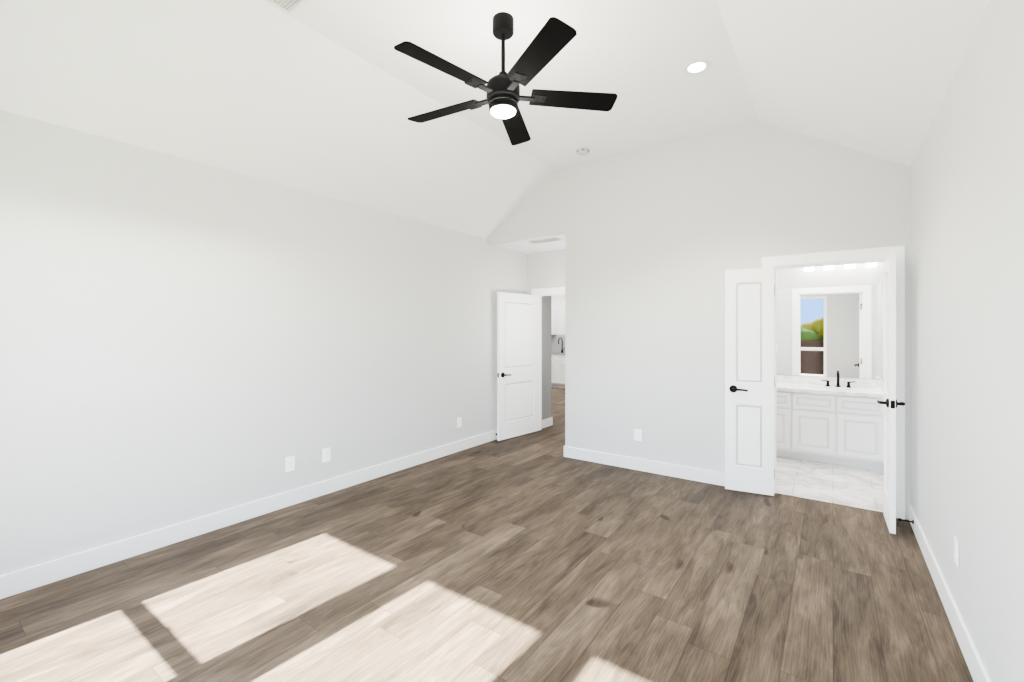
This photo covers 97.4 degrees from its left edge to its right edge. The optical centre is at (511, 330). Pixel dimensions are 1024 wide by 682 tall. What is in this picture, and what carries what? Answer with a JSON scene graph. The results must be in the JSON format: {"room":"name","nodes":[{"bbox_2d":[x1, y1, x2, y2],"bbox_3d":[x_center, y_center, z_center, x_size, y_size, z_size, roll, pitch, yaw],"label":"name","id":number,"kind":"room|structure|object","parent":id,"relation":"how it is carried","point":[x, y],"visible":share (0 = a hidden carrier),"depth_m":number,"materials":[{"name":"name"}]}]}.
{"room":"empty bedroom","nodes":[
{"label":"empty bedroom","id":0,"kind":"room"},
{"bbox_2d":[0,110,526,575],"bbox_3d":[-1.511,0.130,4.529,0.120,2.740,6.060,0,0,35],"label":"wall","id":1,"kind":"structure","parent":0,"point":[182,340],"depth_m":3.32,"materials":[{"name":"white paint"}]},
{"bbox_2d":[0,430,496,598],"bbox_3d":[-1.453,1.435,4.488,0.020,0.130,5.820,0,0,36],"label":"baseboard","id":2,"kind":"structure","parent":1,"relation":"attached to","point":[48,573],"depth_m":3.29,"materials":[{"name":"white wood"}]},
{"bbox_2d":[285,455,294,472],"bbox_3d":[-1.905,1.140,3.865,0.009,0.134,0.090,0,0,35],"label":"electrical outlet","id":3,"kind":"object","parent":1,"relation":"attached to","point":[289,463],"visible":1,"depth_m":3.86,"materials":[{"name":"grey plastic"}]},
{"bbox_2d":[322,447,330,462],"bbox_3d":[-1.708,1.140,4.142,0.009,0.134,0.090,0,0,35],"label":"electrical outlet","id":4,"kind":"object","parent":1,"relation":"attached to","point":[326,454],"visible":1,"depth_m":4.14,"materials":[{"name":"grey plastic"}]},
{"bbox_2d":[457,416,461,427],"bbox_3d":[-0.657,1.140,5.615,0.009,0.134,0.090,0,0,35],"label":"electrical outlet","id":5,"kind":"object","parent":1,"relation":"attached to","point":[459,422],"visible":1,"depth_m":5.61,"materials":[{"name":"grey plastic"}]},
{"bbox_2d":[497,292,538,440],"bbox_3d":[0.103,0.479,6.420,0.165,2.018,0.863,0,0,43],"label":"door leaf","id":6,"kind":"structure","parent":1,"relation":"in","point":[517,364],"depth_m":6.38,"materials":[{"name":"white wood"}]},
{"bbox_2d":[0,387,973,681],"bbox_3d":[-0.151,1.550,6.741,9.325,0.100,11.240,0,0,35],"label":"floor","id":7,"kind":"structure","parent":0,"point":[534,557],"depth_m":2.58,"materials":[{"name":"brown wood"}]},
{"bbox_2d":[551,352,558,387],"bbox_3d":[1.147,1.060,12.198,0.630,0.880,0.599,0,0,35],"label":"base cabinet","id":8,"kind":"object","parent":7,"relation":"on","point":[557,361],"depth_m":11.86,"materials":[{"name":"white wood"}]},
{"bbox_2d":[555,352,564,355],"bbox_3d":[1.143,0.600,12.194,3.520,0.040,0.610,0,0,35],"label":"countertop","id":9,"kind":"structure","parent":8,"relation":"on","point":[556,353],"depth_m":11.77,"materials":[{"name":"white stone"}]},
{"bbox_2d":[558,337,564,352],"bbox_3d":[1.349,0.377,12.190,0.129,0.406,0.228,0,0,35],"label":"faucet","id":10,"kind":"object","parent":9,"relation":"on","point":[560,337],"depth_m":12.24,"materials":[{"name":"black metal"}]},
{"bbox_2d":[559,356,564,387],"bbox_3d":[1.554,1.060,11.908,0.630,0.880,0.599,0,0,35],"label":"base cabinet","id":11,"kind":"object","parent":7,"relation":"on","point":[561,358],"depth_m":11.74,"materials":[{"name":"white wood"}]},
{"bbox_2d":[0,0,990,253],"bbox_3d":[0.256,-1.635,3.196,4.545,0.950,5.940,0,0,35],"label":"ceiling","id":12,"kind":"structure","parent":0,"point":[328,98],"depth_m":3.05,"materials":[{"name":"white paint"}]},
{"bbox_2d":[265,0,309,14],"bbox_3d":[-1.362,-1.946,2.550,0.260,0.009,0.360,0,0,35],"label":"ceiling vent","id":13,"kind":"object","parent":12,"relation":"in","point":[290,7],"visible":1,"depth_m":2.68,"materials":[{"name":"white plastic"}]},
{"bbox_2d":[394,12,616,144],"bbox_3d":[-0.093,-1.653,2.817,1.387,0.595,1.400,0,0,35],"label":"ceiling fan","id":14,"kind":"object","parent":12,"relation":"hanging from","point":[553,38],"visible":1,"depth_m":2.75,"materials":[{"name":"black metal"}]},
{"bbox_2d":[526,237,563,243],"bbox_3d":[0.432,-1.176,5.858,0.460,0.009,0.220,0,0,35],"label":"ceiling vent","id":15,"kind":"object","parent":12,"relation":"in","point":[546,240],"visible":0.98,"depth_m":5.84,"materials":[{"name":"white plastic"}]},
{"bbox_2d":[576,148,588,155],"bbox_3d":[0.764,-1.929,4.860,0.139,0.043,0.136,0,0,35],"label":"smoke detector","id":16,"kind":"object","parent":12,"relation":"attached to","point":[582,151],"visible":0.98,"depth_m":4.82,"materials":[{"name":"white plastic"}]},
{"bbox_2d":[683,60,710,74],"bbox_3d":[1.365,-1.946,3.326,0.188,0.008,0.188,0,0,35],"label":"recessed light","id":17,"kind":"object","parent":12,"relation":"in","point":[695,67],"visible":1,"depth_m":3.33,"materials":[{"name":"white plastic"}]},
{"bbox_2d":[527,249,564,294],"bbox_3d":[0.751,0.130,6.564,1.200,2.740,0.120,0,0,35],"label":"wall","id":18,"kind":"structure","parent":0,"point":[545,269],"depth_m":6.67,"materials":[{"name":"white paint"}]},
{"bbox_2d":[532,287,564,429],"bbox_3d":[0.766,0.432,6.553,1.052,2.136,0.152,0,0,35],"label":"door frame","id":19,"kind":"structure","parent":18,"relation":"attached to","point":[540,361],"depth_m":6.80,"materials":[{"name":"white wood"}]},
{"bbox_2d":[542,296,550,419],"bbox_3d":[0.402,0.130,7.108,0.300,2.740,0.360,0,0,35],"label":"wall","id":20,"kind":"structure","parent":0,"point":[546,357],"depth_m":7.04,"materials":[{"name":"grey paint"}]},
{"bbox_2d":[542,417,552,428],"bbox_3d":[0.533,1.435,7.024,0.020,0.130,0.376,0,0,36],"label":"baseboard","id":21,"kind":"structure","parent":20,"relation":"attached to","point":[547,422],"depth_m":7.04,"materials":[{"name":"white wood"}]},
{"bbox_2d":[551,295,564,334],"bbox_3d":[1.765,0.130,12.204,6.100,2.740,0.120,0,0,35],"label":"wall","id":22,"kind":"structure","parent":0,"point":[558,302],"depth_m":12.43,"materials":[{"name":"white paint"}]},
{"bbox_2d":[551,308,558,335],"bbox_3d":[0.944,-0.270,12.496,0.475,0.740,0.349,0,0,35],"label":"upper cabinet","id":23,"kind":"object","parent":22,"relation":"attached to","point":[553,310],"depth_m":12.41,"materials":[{"name":"white wood"}]},
{"bbox_2d":[487,121,910,519],"bbox_3d":[1.446,-0.265,4.864,4.545,3.530,0.120,0,0,35],"label":"wall","id":24,"kind":"structure","parent":0,"point":[660,239],"depth_m":4.59,"materials":[{"name":"white paint"}]},
{"bbox_2d":[634,428,641,441],"bbox_3d":[1.358,1.120,4.848,0.090,0.134,0.009,0,0,35],"label":"electrical outlet","id":25,"kind":"object","parent":24,"relation":"attached to","point":[637,434],"visible":1,"depth_m":4.85,"materials":[{"name":"grey plastic"}]},
{"bbox_2d":[564,446,724,485],"bbox_3d":[1.457,1.435,4.773,2.061,0.130,0.016,0,0,36],"label":"baseboard","id":26,"kind":"structure","parent":24,"relation":"attached to","point":[667,469],"depth_m":4.77,"materials":[{"name":"white wood"}]},
{"bbox_2d":[725,267,774,495],"bbox_3d":[2.196,0.457,4.164,0.408,2.063,0.165,0,0,27],"label":"door leaf","id":27,"kind":"structure","parent":24,"relation":"in","point":[749,379],"depth_m":4.15,"materials":[{"name":"white wood"}]},
{"bbox_2d":[762,245,904,518],"bbox_3d":[2.759,0.409,3.928,1.002,2.181,0.152,0,0,35],"label":"door frame","id":28,"kind":"structure","parent":24,"relation":"attached to","point":[845,255],"depth_m":3.61,"materials":[{"name":"white wood"}]},
{"bbox_2d":[877,252,904,533],"bbox_3d":[2.910,0.457,3.470,0.165,2.063,0.408,0,0,35],"label":"door leaf","id":29,"kind":"structure","parent":24,"relation":"in","point":[890,402],"depth_m":3.31,"materials":[{"name":"white wood"}]},
{"bbox_2d":[776,456,883,512],"bbox_3d":[2.841,1.523,5.116,2.325,0.054,2.010,0,0,35],"label":"floor","id":30,"kind":"structure","parent":0,"point":[861,488],"depth_m":4.41,"materials":[{"name":"tile"}]},
{"bbox_2d":[776,392,799,458],"bbox_3d":[3.232,1.100,5.569,0.557,0.800,0.570,0,0,35],"label":"base cabinet","id":31,"kind":"object","parent":30,"relation":"on","point":[787,403],"depth_m":5.24,"materials":[{"name":"white wood"}]},
{"bbox_2d":[800,392,843,465],"bbox_3d":[3.576,1.100,5.323,0.557,0.800,0.570,0,0,35],"label":"base cabinet","id":32,"kind":"object","parent":30,"relation":"on","point":[838,420],"depth_m":5.06,"materials":[{"name":"white wood"}]},
{"bbox_2d":[776,384,883,395],"bbox_3d":[3.228,0.683,5.563,2.132,0.035,0.583,0,0,35],"label":"countertop","id":33,"kind":"structure","parent":32,"relation":"on","point":[828,389],"depth_m":5.12,"materials":[{"name":"white stone"}]},
{"bbox_2d":[821,372,855,387],"bbox_3d":[3.853,0.576,5.315,0.332,0.178,0.164,0,0,35],"label":"faucet","id":34,"kind":"object","parent":33,"relation":"on","point":[826,382],"depth_m":5.38,"materials":[{"name":"black metal"}]},
{"bbox_2d":[844,396,883,470],"bbox_3d":[3.893,1.100,5.097,0.490,0.800,0.570,0,0,35],"label":"base cabinet","id":35,"kind":"object","parent":30,"relation":"on","point":[863,416],"depth_m":4.84,"materials":[{"name":"white wood"}]},
{"bbox_2d":[776,262,883,380],"bbox_3d":[3.439,0.130,5.850,2.205,2.740,0.120,0,0,35],"label":"wall","id":36,"kind":"structure","parent":0,"point":[841,275],"depth_m":5.43,"materials":[{"name":"white paint"}]},
{"bbox_2d":[776,376,879,387],"bbox_3d":[3.392,0.615,5.793,2.132,0.100,0.020,0,0,35],"label":"backsplash","id":37,"kind":"structure","parent":36,"relation":"attached to","point":[840,382],"depth_m":5.44,"materials":[{"name":"white stone"}]},
{"bbox_2d":[776,284,880,379],"bbox_3d":[3.423,0.010,5.784,2.055,1.100,0.005,0,0,35],"label":"bathroom mirror","id":38,"kind":"object","parent":36,"relation":"attached to","point":[831,331],"visible":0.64,"depth_m":5.47,"materials":[{"name":"clear glass"}]},
{"bbox_2d":[804,262,876,270],"bbox_3d":[3.900,-0.840,5.364,0.800,0.210,0.136,0,0,35],"label":"vanity light bar","id":39,"kind":"object","parent":36,"relation":"attached to","point":[848,266],"visible":0.17,"depth_m":5.30,"materials":[{"name":"silver metal"}]},
{"bbox_2d":[911,0,1023,681],"bbox_3d":[2.376,0.100,2.358,0.120,2.800,7.040,0,0,35],"label":"wall","id":40,"kind":"structure","parent":0,"point":[967,328],"depth_m":1.93,"materials":[{"name":"white paint"}]},
{"bbox_2d":[880,380,883,391],"bbox_3d":[4.088,0.615,4.951,0.021,0.100,0.543,0,0,35],"label":"backsplash","id":41,"kind":"structure","parent":40,"relation":"attached to","point":[881,381],"depth_m":5.03,"materials":[{"name":"white stone"}]},
{"bbox_2d":[909,504,990,681],"bbox_3d":[1.751,1.435,1.601,0.020,0.130,4.840,0,0,36],"label":"baseboard","id":42,"kind":"structure","parent":40,"relation":"attached to","point":[978,672],"depth_m":2.28,"materials":[{"name":"white wood"}]},
{"bbox_2d":[898,518,913,523],"bbox_3d":[2.959,1.425,3.380,0.086,0.028,0.028,0,0,35],"label":"doorstop","id":43,"kind":"object","parent":42,"relation":"attached to","point":[900,519],"visible":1,"depth_m":3.38,"materials":[{"name":"brown metal"}]},
{"bbox_2d":[954,535,958,567],"bbox_3d":[2.219,1.100,2.249,0.009,0.134,0.090,0,0,35],"label":"electrical outlet","id":44,"kind":"object","parent":40,"relation":"attached to","point":[956,550],"visible":1,"depth_m":2.23,"materials":[{"name":"grey plastic"}]}
]}

